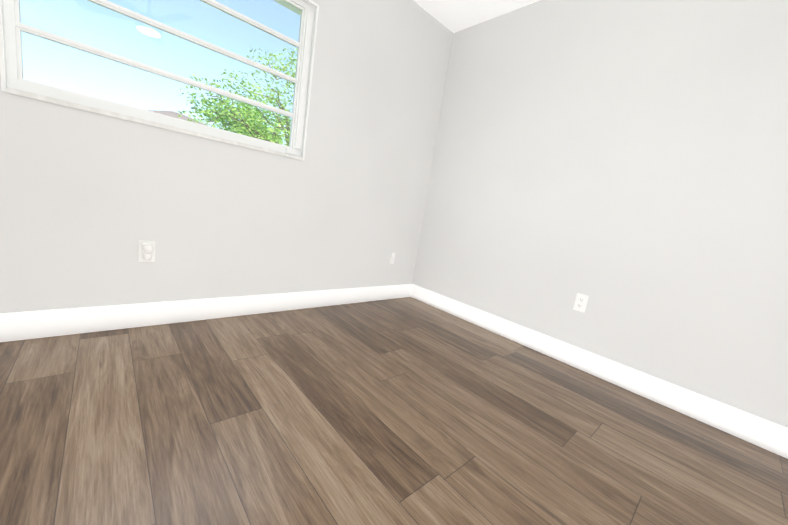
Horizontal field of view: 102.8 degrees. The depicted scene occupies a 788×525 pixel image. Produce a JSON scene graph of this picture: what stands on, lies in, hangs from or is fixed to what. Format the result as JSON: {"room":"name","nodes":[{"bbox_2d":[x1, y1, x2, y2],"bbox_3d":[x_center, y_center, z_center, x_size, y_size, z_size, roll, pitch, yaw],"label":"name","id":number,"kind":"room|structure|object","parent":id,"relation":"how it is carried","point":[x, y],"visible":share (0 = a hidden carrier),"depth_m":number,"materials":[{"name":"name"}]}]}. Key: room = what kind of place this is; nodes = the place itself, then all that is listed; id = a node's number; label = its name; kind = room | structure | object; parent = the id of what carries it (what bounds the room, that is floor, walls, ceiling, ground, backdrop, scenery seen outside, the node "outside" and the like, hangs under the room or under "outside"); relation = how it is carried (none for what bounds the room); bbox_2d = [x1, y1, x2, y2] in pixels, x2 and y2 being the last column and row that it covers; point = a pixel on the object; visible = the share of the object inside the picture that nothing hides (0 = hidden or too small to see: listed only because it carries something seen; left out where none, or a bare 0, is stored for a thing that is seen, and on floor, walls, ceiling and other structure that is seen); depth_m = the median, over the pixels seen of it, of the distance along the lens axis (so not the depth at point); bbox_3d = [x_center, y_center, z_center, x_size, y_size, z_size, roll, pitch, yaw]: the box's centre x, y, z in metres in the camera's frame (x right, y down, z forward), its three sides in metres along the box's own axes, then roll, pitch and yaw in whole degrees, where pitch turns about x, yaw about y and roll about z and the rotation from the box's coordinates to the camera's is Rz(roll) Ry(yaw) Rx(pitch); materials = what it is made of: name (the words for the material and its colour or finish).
{"room":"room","nodes":[
{"label":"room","id":0,"kind":"room"},
{"bbox_2d":[0,0,452,312],"bbox_3d":[-1.177,-0.859,1.728,3.961,2.440,0.200,0,13,-43],"label":"wall","id":1,"kind":"structure","parent":0,"point":[89,201],"depth_m":1.98,"materials":[{"name":"paint"}]},
{"bbox_2d":[139,240,154,261],"bbox_3d":[-1.312,-0.055,1.676,0.070,0.115,0.055,0,13,-43],"label":"outlet","id":2,"kind":"object","parent":1,"relation":"attached to","point":[146,251],"visible":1,"depth_m":1.67,"materials":[{"name":"white plastic"}]},
{"bbox_2d":[0,0,318,160],"bbox_3d":[-1.100,-1.183,1.710,1.310,0.959,0.242,0,13,-43],"label":"window","id":3,"kind":"structure","parent":1,"relation":"in","point":[13,81],"depth_m":1.66,"materials":[{"name":"white"}]},
{"bbox_2d":[0,284,412,341],"bbox_3d":[-1.275,0.288,1.843,3.961,0.135,0.014,0,13,-43],"label":"baseboard","id":4,"kind":"structure","parent":1,"relation":"attached to","point":[23,325],"depth_m":1.81,"materials":[{"name":"white wood"}]},
{"bbox_2d":[390,253,394,263],"bbox_3d":[-0.008,-0.037,2.906,0.046,0.104,0.017,0,13,-43],"label":"outlet","id":5,"kind":"object","parent":1,"relation":"attached to","point":[392,258],"visible":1,"depth_m":2.90,"materials":[{"name":"white plastic"}]},
{"bbox_2d":[0,297,787,524],"bbox_3d":[0.226,0.924,0.211,4.261,0.120,5.020,0,13,-43],"label":"floor","id":6,"kind":"structure","parent":0,"point":[405,411],"depth_m":1.20,"materials":[{"name":"brown wood"}]},
{"bbox_2d":[413,0,539,32],"bbox_3d":[0.603,-1.572,-0.214,4.261,0.120,5.020,0,13,-43],"label":"ceiling","id":7,"kind":"structure","parent":0,"point":[453,16],"depth_m":2.46,"materials":[{"name":"white paint"}]},
{"bbox_2d":[413,0,787,427],"bbox_3d":[1.929,-0.333,1.389,0.150,2.440,5.020,0,13,-43],"label":"wall","id":8,"kind":"structure","parent":0,"point":[622,165],"depth_m":1.86,"materials":[{"name":"paint"}]},
{"bbox_2d":[573,293,588,312],"bbox_3d":[1.217,0.262,2.051,0.008,0.115,0.070,0,13,-43],"label":"outlet","id":9,"kind":"object","parent":8,"relation":"attached to","point":[580,303],"visible":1,"depth_m":2.05,"materials":[{"name":"white plastic"}]},
{"bbox_2d":[411,284,787,458],"bbox_3d":[1.720,0.799,1.502,0.014,0.135,4.656,0,13,-43],"label":"baseboard","id":10,"kind":"structure","parent":8,"relation":"attached to","point":[770,436],"depth_m":1.84,"materials":[{"name":"white wood"}]},
{"label":"outside","id":11,"kind":"structure","parent":0,"visible":0},
{"bbox_3d":[-15.758,-5.518,26.193,75.000,0.200,56.230,0,13,-43],"label":"ground","id":12,"kind":"structure","parent":11,"visible":0},
{"bbox_2d":[147,110,207,125],"bbox_3d":[-9.406,-4.450,13.518,7.700,3.800,7.400,0,13,-43],"label":"house","id":13,"kind":"structure","parent":12,"relation":"on","point":[171,113],"depth_m":12.77,"materials":[{"name":"white paint"}]},
{"bbox_2d":[178,46,297,145],"bbox_3d":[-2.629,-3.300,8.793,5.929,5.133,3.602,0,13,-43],"label":"tree","id":14,"kind":"object","parent":12,"relation":"on","point":[270,129],"depth_m":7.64,"materials":[{"name":"green plant"}]}
]}

